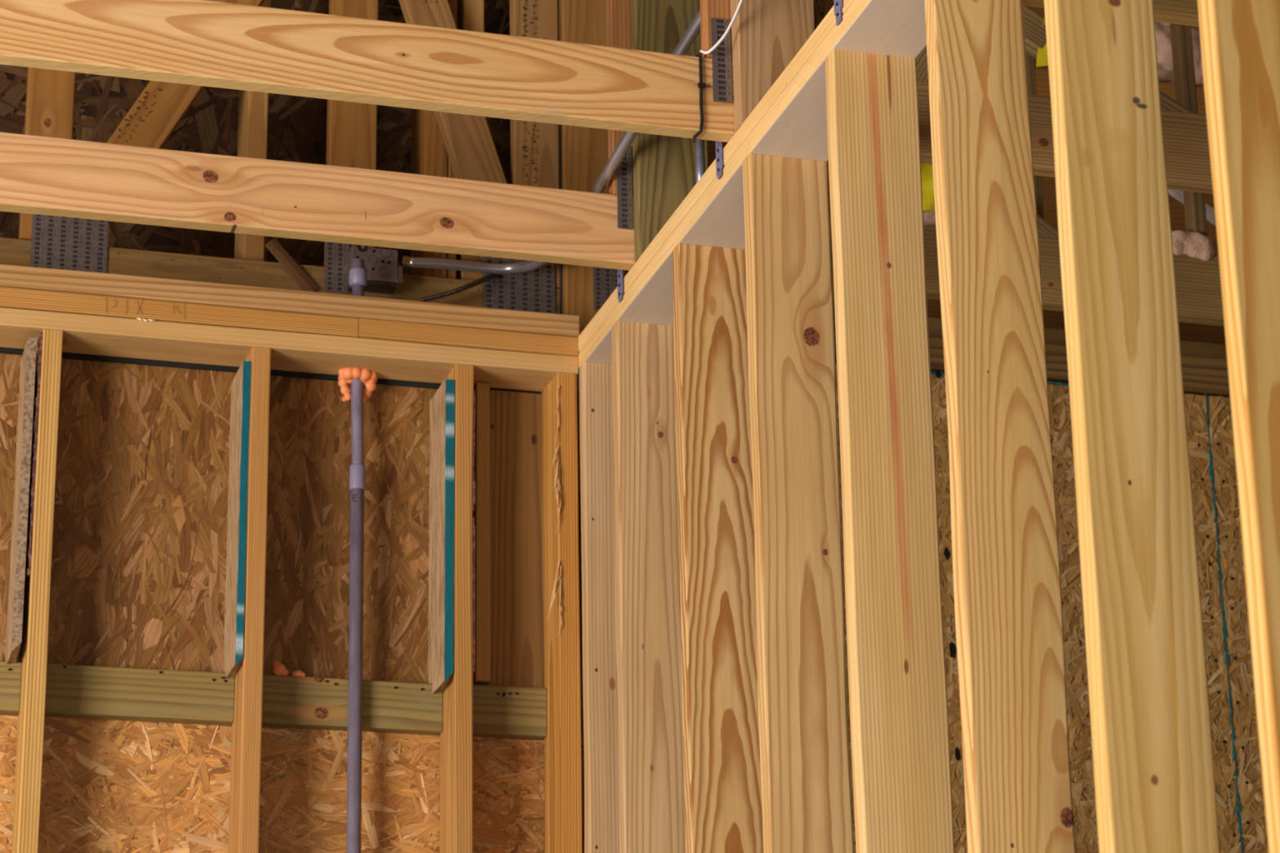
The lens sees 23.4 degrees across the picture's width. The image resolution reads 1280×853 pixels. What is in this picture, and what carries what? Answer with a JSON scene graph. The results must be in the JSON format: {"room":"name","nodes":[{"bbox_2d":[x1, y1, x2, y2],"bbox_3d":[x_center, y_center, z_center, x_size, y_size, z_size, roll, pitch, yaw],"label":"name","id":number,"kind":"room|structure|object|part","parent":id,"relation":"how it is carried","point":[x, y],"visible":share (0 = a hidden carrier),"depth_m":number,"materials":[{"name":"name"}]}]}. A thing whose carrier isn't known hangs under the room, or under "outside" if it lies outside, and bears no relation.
{"room":"building under construction","nodes":[
{"label":"building under construction","id":0,"kind":"room"},
{"bbox_2d":[0,0,559,275],"bbox_3d":[-1.149,-0.564,6.628,2.500,1.600,0.016,5,-20,-16],"label":"wall","id":1,"kind":"structure","parent":0,"point":[297,125],"depth_m":6.71,"materials":[{"name":"brown wood"}]},
{"bbox_2d":[0,346,583,724],"bbox_3d":[-0.787,0.151,5.973,1.450,0.798,0.016,5,-20,-16],"label":"panel","id":2,"kind":"object","parent":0,"point":[138,580],"visible":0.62,"depth_m":5.95,"materials":[{"name":"brown wood"}]},
{"bbox_2d":[0,713,584,852],"bbox_3d":[-0.771,1.100,5.648,1.450,1.205,0.016,5,-20,-16],"label":"panel","id":3,"kind":"object","parent":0,"point":[108,786],"visible":0.69,"depth_m":5.80,"materials":[{"name":"brown wood"}]},
{"bbox_2d":[707,6,1226,344],"bbox_3d":[1.250,-0.371,7.311,2.495,1.601,0.016,5,-20,-16],"label":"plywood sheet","id":4,"kind":"object","parent":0,"point":[1052,318],"visible":0.02,"depth_m":7.27,"materials":[{"name":"brown wood"}]},
{"bbox_2d":[835,363,1242,852],"bbox_3d":[0.578,0.825,6.163,1.373,2.015,0.016,5,-20,-16],"label":"panel","id":5,"kind":"object","parent":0,"point":[1079,726],"visible":0.09,"depth_m":6.42,"materials":[{"name":"brown wood"}]},
{"bbox_2d":[833,307,1230,395],"bbox_3d":[1.154,-0.133,6.652,2.400,0.109,0.026,5,-20,-16],"label":"wooden beam","id":6,"kind":"structure","parent":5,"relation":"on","point":[1205,369],"depth_m":6.64,"materials":[{"name":"brown wood"}]},
{"bbox_2d":[1204,395,1269,852],"bbox_3d":[1.680,0.918,6.472,0.928,2.005,0.016,5,-20,-16],"label":"panel","id":7,"kind":"object","parent":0,"point":[1244,716],"visible":0.44,"depth_m":6.51,"materials":[{"name":"brown wood"}]},
{"bbox_3d":[-0.361,-1.538,6.325,7.500,0.020,4.300,5,-20,-16],"label":"ceiling","id":8,"kind":"structure","parent":0,"visible":0},
{"bbox_2d":[0,0,1230,397],"bbox_3d":[0.372,-0.719,6.727,4.150,1.298,0.049,5,-20,-16],"label":"roof truss","id":9,"kind":"object","parent":8,"relation":"attached to","point":[51,242],"visible":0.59,"depth_m":6.29,"materials":[{"name":"wood"}]},
{"bbox_3d":[-1.128,-0.366,6.117,0.149,0.153,0.004,5,-20,-16],"label":"gusset plate","id":10,"kind":"part","parent":9,"relation":"part of","materials":[{"name":"metal"}]},
{"bbox_2d":[234,0,271,261],"bbox_3d":[-0.806,-0.625,6.438,0.043,1.580,0.131,5,-20,-16],"label":"stud","id":11,"kind":"object","parent":9,"relation":"attached to","point":[252,127],"visible":0.21,"depth_m":6.37,"materials":[{"name":"brown wood"}]},
{"bbox_3d":[-0.607,-0.334,6.268,0.063,0.129,0.004,5,-20,-16],"label":"gusset plate","id":12,"kind":"part","parent":9,"relation":"part of","materials":[{"name":"metal"}]},
{"bbox_2d":[346,244,403,293],"bbox_3d":[-0.536,-0.321,6.257,0.106,0.090,0.058,5,-20,-16],"label":"junction box","id":13,"kind":"object","parent":9,"relation":"attached to","point":[384,274],"visible":0.87,"depth_m":6.24,"materials":[{"name":"metal"}]},
{"bbox_2d":[410,108,447,278],"bbox_3d":[-0.445,-0.596,6.540,0.051,1.580,0.131,5,-20,-16],"label":"stud","id":14,"kind":"object","parent":9,"relation":"attached to","point":[428,150],"visible":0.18,"depth_m":6.47,"materials":[{"name":"brown wood"}]},
{"bbox_2d":[446,0,457,279],"bbox_3d":[-0.410,-0.593,6.550,0.019,1.580,0.131,5,-20,-16],"label":"stud","id":15,"kind":"object","parent":9,"relation":"attached to","point":[453,3],"visible":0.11,"depth_m":6.46,"materials":[{"name":"brown wood"}]},
{"bbox_2d":[456,0,484,280],"bbox_3d":[-0.368,-0.590,6.562,0.047,1.580,0.130,5,-20,-16],"label":"stud","id":16,"kind":"object","parent":9,"relation":"attached to","point":[470,13],"visible":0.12,"depth_m":6.59,"materials":[{"name":"brown wood"}]},
{"bbox_3d":[-0.248,-0.294,6.365,0.152,0.120,0.004,5,-20,-16],"label":"gusset plate","id":17,"kind":"part","parent":9,"relation":"part of","materials":[{"name":"metal"}]},
{"bbox_2d":[559,0,625,335],"bbox_3d":[-0.104,-0.758,6.552,0.129,1.276,0.039,5,-20,-16],"label":"stud","id":18,"kind":"object","parent":9,"relation":"attached to","point":[584,150],"visible":0.29,"depth_m":6.46,"materials":[{"name":"brown wood"}]},
{"bbox_2d":[559,0,561,314],"bbox_3d":[-0.166,-0.614,6.490,0.013,0.824,0.005,5,-20,-16],"label":"cable","id":19,"kind":"object","parent":18,"relation":"attached to","point":[560,264],"visible":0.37,"depth_m":6.45,"materials":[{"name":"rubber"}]},
{"bbox_2d":[593,266,617,310],"bbox_3d":[-0.065,-0.292,6.374,0.062,0.115,0.004,5,-20,-16],"label":"gusset plate","id":20,"kind":"object","parent":18,"relation":"attached to","point":[605,280],"visible":0.52,"depth_m":6.37,"materials":[{"name":"metal"}]},
{"bbox_2d":[1034,66,1206,115],"bbox_3d":[1.187,-0.692,6.880,2.300,0.141,0.040,5,-20,-16],"label":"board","id":21,"kind":"object","parent":9,"relation":"attached to","point":[1042,75],"visible":0.02,"depth_m":6.87,"materials":[{"name":"brown wood"}]},
{"bbox_2d":[1154,21,1204,85],"bbox_3d":[1.195,-0.833,6.934,0.203,0.138,0.184,6,-20,-20],"label":"insulation batt","id":22,"kind":"object","parent":21,"relation":"on","point":[1162,32],"visible":0.18,"depth_m":6.86,"materials":[{"name":"pink fabric"}]},
{"bbox_2d":[1168,189,1216,226],"bbox_3d":[1.364,-0.412,6.904,0.418,0.266,0.013,5,-20,-16],"label":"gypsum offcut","id":23,"kind":"object","parent":9,"relation":"attached to","point":[1178,195],"visible":0.17,"depth_m":6.89,"materials":[{"name":"grey"}]},
{"bbox_3d":[-0.816,1.264,0.686,13.000,0.120,12.500,5,-20,-16],"label":"floor","id":24,"kind":"structure","parent":0,"visible":0},
{"bbox_3d":[-0.757,2.666,5.026,1.381,0.040,0.137,5,-20,-16],"label":"plate","id":25,"kind":"object","parent":24,"relation":"on","visible":0},
{"bbox_2d":[4,328,62,852],"bbox_3d":[-1.115,1.228,5.414,0.066,2.941,0.136,5,-20,-16],"label":"stud","id":26,"kind":"object","parent":25,"relation":"on","point":[31,717],"depth_m":5.70,"materials":[{"name":"brown wood"}]},
{"bbox_2d":[0,661,21,715],"bbox_3d":[-1.308,0.472,5.670,0.336,0.095,0.040,5,-20,-16],"label":"blocking","id":27,"kind":"object","parent":26,"relation":"attached to","point":[11,673],"visible":1,"depth_m":5.70,"materials":[{"name":"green wood"}]},
{"bbox_3d":[-1.157,0.142,5.781,0.017,0.610,0.132,5,-20,-16],"label":"packing strip","id":28,"kind":"part","parent":26,"relation":"part of","materials":[{"name":"beige wood"}]},
{"bbox_2d":[44,663,234,726],"bbox_3d":[-0.939,0.500,5.775,0.357,0.094,0.041,5,-20,-16],"label":"blocking","id":29,"kind":"object","parent":26,"relation":"attached to","point":[73,691],"visible":0.92,"depth_m":5.76,"materials":[{"name":"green wood"}]},
{"bbox_2d":[222,346,271,852],"bbox_3d":[-0.730,1.259,5.523,0.055,2.941,0.135,5,-20,-16],"label":"stud","id":30,"kind":"object","parent":25,"relation":"on","point":[246,726],"depth_m":5.80,"materials":[{"name":"brown wood"}]},
{"bbox_3d":[-0.767,0.180,5.887,0.016,0.601,0.135,5,-20,-16],"label":"packing strip","id":31,"kind":"part","parent":30,"relation":"part of","materials":[{"name":"beige wood"}]},
{"bbox_2d":[262,674,442,735],"bbox_3d":[-0.556,0.530,5.883,0.362,0.094,0.041,5,-20,-16],"label":"blocking","id":32,"kind":"object","parent":30,"relation":"attached to","point":[295,702],"visible":0.93,"depth_m":5.87,"materials":[{"name":"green wood"}]},
{"bbox_2d":[271,661,288,675],"bbox_3d":[-0.681,0.460,5.858,0.031,0.032,0.027,5,-20,-16],"label":"foam","id":33,"kind":"object","parent":32,"relation":"on","point":[278,668],"visible":1,"depth_m":5.85,"materials":[{"name":"orange plastic"}]},
{"bbox_2d":[292,670,305,676],"bbox_3d":[-0.647,0.470,5.865,0.026,0.015,0.015,5,-20,-16],"label":"foam","id":34,"kind":"object","parent":32,"relation":"on","point":[298,673],"visible":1,"depth_m":5.86,"materials":[{"name":"orange plastic"}]},
{"bbox_2d":[346,257,367,852],"bbox_3d":[-0.532,1.189,5.634,0.041,3.219,0.053,14,-24,-36],"label":"conduit pipe","id":35,"kind":"object","parent":25,"relation":"on","point":[357,279],"visible":0.94,"depth_m":5.91,"materials":[{"name":"grey plastic"}]},
{"bbox_2d":[337,367,377,404],"bbox_3d":[-0.557,-0.080,6.084,0.081,0.065,0.072,6,-20,-18],"label":"foam","id":36,"kind":"object","parent":35,"relation":"attached to","point":[346,375],"visible":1,"depth_m":6.07,"materials":[{"name":"orange plastic"}]},
{"bbox_2d":[427,364,475,852],"bbox_3d":[-0.346,1.290,5.631,0.062,2.941,0.136,5,-20,-16],"label":"stud","id":37,"kind":"object","parent":25,"relation":"on","point":[456,735],"depth_m":5.92,"materials":[{"name":"brown wood"}]},
{"bbox_2d":[0,306,577,394],"bbox_3d":[-0.803,-0.151,5.987,1.381,0.044,0.145,5,-20,-16],"label":"plate","id":38,"kind":"object","parent":37,"relation":"on","point":[139,338],"depth_m":5.99,"materials":[{"name":"brown wood"}]},
{"bbox_2d":[0,286,358,337],"bbox_3d":[-1.015,-0.210,5.938,0.939,0.040,0.126,5,-20,-16],"label":"plate","id":39,"kind":"object","parent":38,"relation":"on","point":[12,298],"visible":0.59,"depth_m":5.91,"materials":[{"name":"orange wood"}]},
{"bbox_2d":[0,263,578,337],"bbox_3d":[-0.802,-0.234,6.012,1.383,0.045,0.128,5,-20,-16],"label":"plate","id":40,"kind":"object","parent":39,"relation":"on","point":[38,278],"visible":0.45,"depth_m":5.98,"materials":[{"name":"brown wood"}]},
{"bbox_3d":[-0.843,-0.115,6.036,1.337,0.008,0.012,5,-20,-16],"label":"felt strip","id":41,"kind":"part","parent":38,"relation":"part of","materials":[{"name":"black fabric"}]},
{"bbox_2d":[357,318,577,356],"bbox_3d":[-0.352,-0.157,6.126,0.441,0.040,0.124,5,-20,-16],"label":"plate","id":42,"kind":"object","parent":38,"relation":"on","point":[468,337],"visible":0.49,"depth_m":6.07,"materials":[{"name":"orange wood"}]},
{"bbox_3d":[-0.385,0.217,5.993,0.020,0.607,0.135,5,-20,-16],"label":"packing strip","id":43,"kind":"part","parent":37,"relation":"part of","materials":[{"name":"beige wood"}]},
{"bbox_2d":[542,372,582,852],"bbox_3d":[-0.147,1.302,5.676,0.069,2.941,0.135,5,-20,-16],"label":"stud","id":44,"kind":"object","parent":25,"relation":"on","point":[560,507],"visible":1,"depth_m":5.96,"materials":[{"name":"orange wood"}]},
{"bbox_2d":[472,684,546,740],"bbox_3d":[-0.266,0.550,5.966,0.167,0.096,0.041,5,-20,-16],"label":"blocking","id":45,"kind":"object","parent":44,"relation":"attached to","point":[518,713],"visible":0.87,"depth_m":5.95,"materials":[{"name":"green wood"}]},
{"bbox_2d":[487,390,543,688],"bbox_3d":[-0.244,0.220,6.103,0.124,0.607,0.012,5,-20,-16],"label":"board","id":46,"kind":"object","parent":45,"relation":"on","point":[516,517],"visible":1,"depth_m":6.10,"materials":[{"name":"brown wood"}]},
{"bbox_2d":[472,382,490,684],"bbox_3d":[-0.312,0.208,6.067,0.030,0.608,0.045,5,-20,-16],"label":"board","id":47,"kind":"object","parent":46,"relation":"attached to","point":[482,674],"visible":0.76,"depth_m":6.04,"materials":[{"name":"brown wood"}]},
{"bbox_3d":[0.552,2.075,3.366,0.141,0.039,3.900,5,-20,-16],"label":"plate","id":48,"kind":"object","parent":24,"relation":"on","visible":0},
{"bbox_2d":[579,361,619,852],"bbox_3d":[-0.025,1.281,5.636,0.141,2.953,0.041,5,-20,-16],"label":"stud","id":49,"kind":"object","parent":48,"relation":"on","point":[602,817],"visible":0.47,"depth_m":5.92,"materials":[{"name":"brown wood"}]},
{"bbox_2d":[611,320,685,852],"bbox_3d":[0.041,1.207,5.425,0.142,2.953,0.041,5,-20,-16],"label":"stud","id":50,"kind":"object","parent":48,"relation":"on","point":[647,582],"visible":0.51,"depth_m":5.71,"materials":[{"name":"brown wood"}]},
{"bbox_2d":[672,243,763,852],"bbox_3d":[0.153,1.081,5.064,0.141,2.953,0.041,5,-20,-16],"label":"stud","id":51,"kind":"object","parent":48,"relation":"on","point":[723,812],"visible":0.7,"depth_m":5.34,"materials":[{"name":"brown wood"}]},
{"bbox_2d":[742,153,853,852],"bbox_3d":[0.266,0.954,4.697,0.141,2.953,0.041,5,-20,-16],"label":"stud","id":52,"kind":"object","parent":48,"relation":"on","point":[806,807],"visible":1,"depth_m":4.96,"materials":[{"name":"brown wood"}]},
{"bbox_2d":[825,48,954,852],"bbox_3d":[0.381,0.826,4.327,0.141,2.953,0.040,5,-20,-16],"label":"stud","id":53,"kind":"object","parent":48,"relation":"on","point":[899,720],"visible":1,"depth_m":4.57,"materials":[{"name":"brown wood"}]},
{"bbox_2d":[924,0,1075,852],"bbox_3d":[0.497,0.695,3.953,0.141,2.953,0.040,5,-20,-16],"label":"stud","id":54,"kind":"object","parent":48,"relation":"on","point":[1007,587],"visible":1,"depth_m":4.17,"materials":[{"name":"brown wood"}]},
{"bbox_2d":[1044,0,1219,852],"bbox_3d":[0.609,0.570,3.594,0.141,2.953,0.040,5,-20,-16],"label":"stud","id":55,"kind":"object","parent":48,"relation":"on","point":[1153,749],"visible":1,"depth_m":3.77,"materials":[{"name":"brown wood"}]},
{"bbox_2d":[1197,0,1279,852],"bbox_3d":[0.724,0.441,3.223,0.142,2.953,0.040,5,-20,-16],"label":"stud","id":56,"kind":"object","parent":48,"relation":"on","point":[1240,39],"visible":1,"depth_m":3.40,"materials":[{"name":"brown wood"}]},
{"bbox_3d":[0.837,0.314,2.855,0.141,2.953,0.040,5,-20,-16],"label":"stud","id":57,"kind":"object","parent":48,"relation":"on","visible":0},
{"bbox_2d":[577,0,926,391],"bbox_3d":[0.480,-0.726,4.415,0.140,0.035,4.075,5,-20,-16],"label":"plate","id":58,"kind":"object","parent":57,"relation":"on","point":[794,126],"visible":0.56,"depth_m":5.12,"materials":[{"name":"beige wood"}]},
{"bbox_2d":[577,287,618,353],"bbox_3d":[-0.083,-0.219,5.972,0.025,0.035,0.358,5,-20,-16],"label":"plate","id":59,"kind":"object","parent":58,"relation":"on","point":[613,300],"depth_m":6.00,"materials":[{"name":"beige wood"}]},
{"bbox_2d":[617,269,622,302],"bbox_3d":[-0.038,-0.275,5.851,0.004,0.079,0.032,5,-20,-16],"label":"strap","id":60,"kind":"object","parent":59,"relation":"attached to","point":[620,272],"visible":0.93,"depth_m":5.85,"materials":[{"name":"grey metal"}]},
{"bbox_2d":[622,158,717,297],"bbox_3d":[0.047,-0.366,5.551,0.025,0.035,0.656,5,-20,-16],"label":"plate","id":61,"kind":"object","parent":58,"relation":"on","point":[708,176],"depth_m":5.56,"materials":[{"name":"beige wood"}]},
{"bbox_2d":[630,0,707,262],"bbox_3d":[0.050,-0.929,5.994,0.140,1.318,0.040,5,-20,-16],"label":"stud","id":62,"kind":"object","parent":61,"relation":"on","point":[664,171],"visible":0.37,"depth_m":5.83,"materials":[{"name":"brown wood"}]},
{"bbox_2d":[0,0,1224,326],"bbox_3d":[0.535,-0.869,6.193,4.150,1.319,0.097,5,-20,-16],"label":"joist","id":63,"kind":"object","parent":62,"relation":"attached to","point":[45,175],"visible":0.5,"depth_m":5.68,"materials":[{"name":"wood"}]},
{"bbox_2d":[400,8,700,274],"bbox_3d":[-0.047,-0.573,5.923,0.236,0.301,1.208,12,-23,-34],"label":"conduit","id":64,"kind":"object","parent":63,"relation":"attached to","point":[692,31],"visible":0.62,"depth_m":6.27,"materials":[{"name":"grey metal"}]},
{"bbox_2d":[420,273,502,302],"bbox_3d":[-0.357,-0.287,6.283,0.191,0.105,0.040,11,-22,-32],"label":"cable","id":65,"kind":"object","parent":64,"relation":"attached to","point":[491,276],"visible":0.99,"depth_m":6.25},
{"bbox_3d":[-0.029,-0.451,5.822,0.028,0.170,0.004,5,-20,-16],"label":"gusset plate","id":66,"kind":"part","parent":63,"relation":"part of","materials":[{"name":"metal"}]},
{"bbox_2d":[922,210,936,226],"bbox_3d":[0.563,-0.405,6.018,0.103,0.046,0.056,1,-19,-6],"label":"insulation batt","id":67,"kind":"object","parent":63,"relation":"on","point":[929,216],"visible":0.18,"depth_m":6.00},
{"bbox_2d":[1171,230,1214,261],"bbox_3d":[1.085,-0.357,6.157,0.116,0.066,0.068,2,-19,-10],"label":"insulation batt","id":68,"kind":"object","parent":63,"relation":"on","point":[1194,244],"visible":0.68,"depth_m":6.13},
{"bbox_2d":[695,138,705,182],"bbox_3d":[0.106,-0.497,5.484,0.016,0.168,0.016,5,-20,-16],"label":"conduit","id":69,"kind":"object","parent":61,"relation":"on","point":[700,144],"visible":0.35,"depth_m":5.47,"materials":[{"name":"grey metal"}]},
{"bbox_2d":[715,141,722,179],"bbox_3d":[0.134,-0.466,5.293,0.004,0.085,0.032,5,-20,-16],"label":"strap","id":70,"kind":"object","parent":61,"relation":"attached to","point":[718,144],"visible":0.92,"depth_m":5.29,"materials":[{"name":"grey metal"}]},
{"bbox_2d":[721,4,835,169],"bbox_3d":[0.217,-0.557,5.003,0.025,0.035,0.633,5,-20,-16],"label":"plate","id":71,"kind":"object","parent":58,"relation":"on","point":[784,79],"depth_m":5.01,"materials":[{"name":"beige wood"}]},
{"bbox_2d":[0,0,1213,194],"bbox_3d":[0.617,-1.075,5.594,3.950,1.319,0.045,5,-20,-16],"label":"joist","id":72,"kind":"object","parent":71,"relation":"on","point":[197,42],"visible":0.58,"depth_m":5.11,"materials":[{"name":"wood"}]},
{"bbox_2d":[692,52,705,142],"bbox_3d":[0.095,-0.559,5.257,0.014,0.151,0.057,6,-20,-19],"label":"cable tie","id":73,"kind":"object","parent":72,"relation":"attached to","point":[701,85],"visible":0.99,"depth_m":5.23,"materials":[{"name":"black plastic"}]},
{"bbox_2d":[699,0,742,53],"bbox_3d":[0.154,-0.724,5.245,0.136,0.172,0.012,-16,-24,36],"label":"wire","id":74,"kind":"object","parent":73,"relation":"attached to","point":[735,15],"visible":1,"depth_m":5.23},
{"bbox_3d":[0.140,-0.624,5.267,0.033,0.156,0.004,5,-20,-16],"label":"gusset plate","id":75,"kind":"part","parent":72,"relation":"part of","materials":[{"name":"metal"}]},
{"bbox_2d":[920,162,935,211],"bbox_3d":[0.499,-0.417,5.356,0.064,0.100,0.014,5,-20,-16],"label":"plastic sheet","id":76,"kind":"object","parent":72,"relation":"hanging from","point":[926,169],"visible":0.37,"depth_m":5.35,"materials":[{"name":"yellow plastic"}]},
{"bbox_2d":[1035,14,1048,66],"bbox_3d":[0.734,-0.682,5.474,0.078,0.110,0.014,5,-20,-16],"label":"plastic sheet","id":77,"kind":"object","parent":72,"relation":"hanging from","point":[1042,56],"visible":0.2,"depth_m":5.46,"materials":[{"name":"yellow plastic"}]},
{"bbox_2d":[730,0,814,133],"bbox_3d":[0.221,-1.120,5.446,0.141,1.318,0.040,5,-20,-16],"label":"stud","id":78,"kind":"object","parent":71,"relation":"on","point":[766,35],"visible":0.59,"depth_m":5.26,"materials":[{"name":"brown wood"}]},
{"bbox_2d":[833,0,842,26],"bbox_3d":[0.302,-0.697,4.764,0.004,0.166,0.032,5,-20,-16],"label":"strap","id":79,"kind":"object","parent":71,"relation":"attached to","point":[837,3],"visible":1,"depth_m":4.74,"materials":[{"name":"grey metal"}]},
{"bbox_2d":[1022,0,1199,26],"bbox_3d":[1.251,-0.671,4.986,3.000,0.139,0.039,5,-20,-16],"label":"roof truss","id":80,"kind":"object","parent":71,"relation":"on","point":[1185,12],"visible":0.21,"depth_m":4.83,"materials":[{"name":"brown wood"}]}
]}

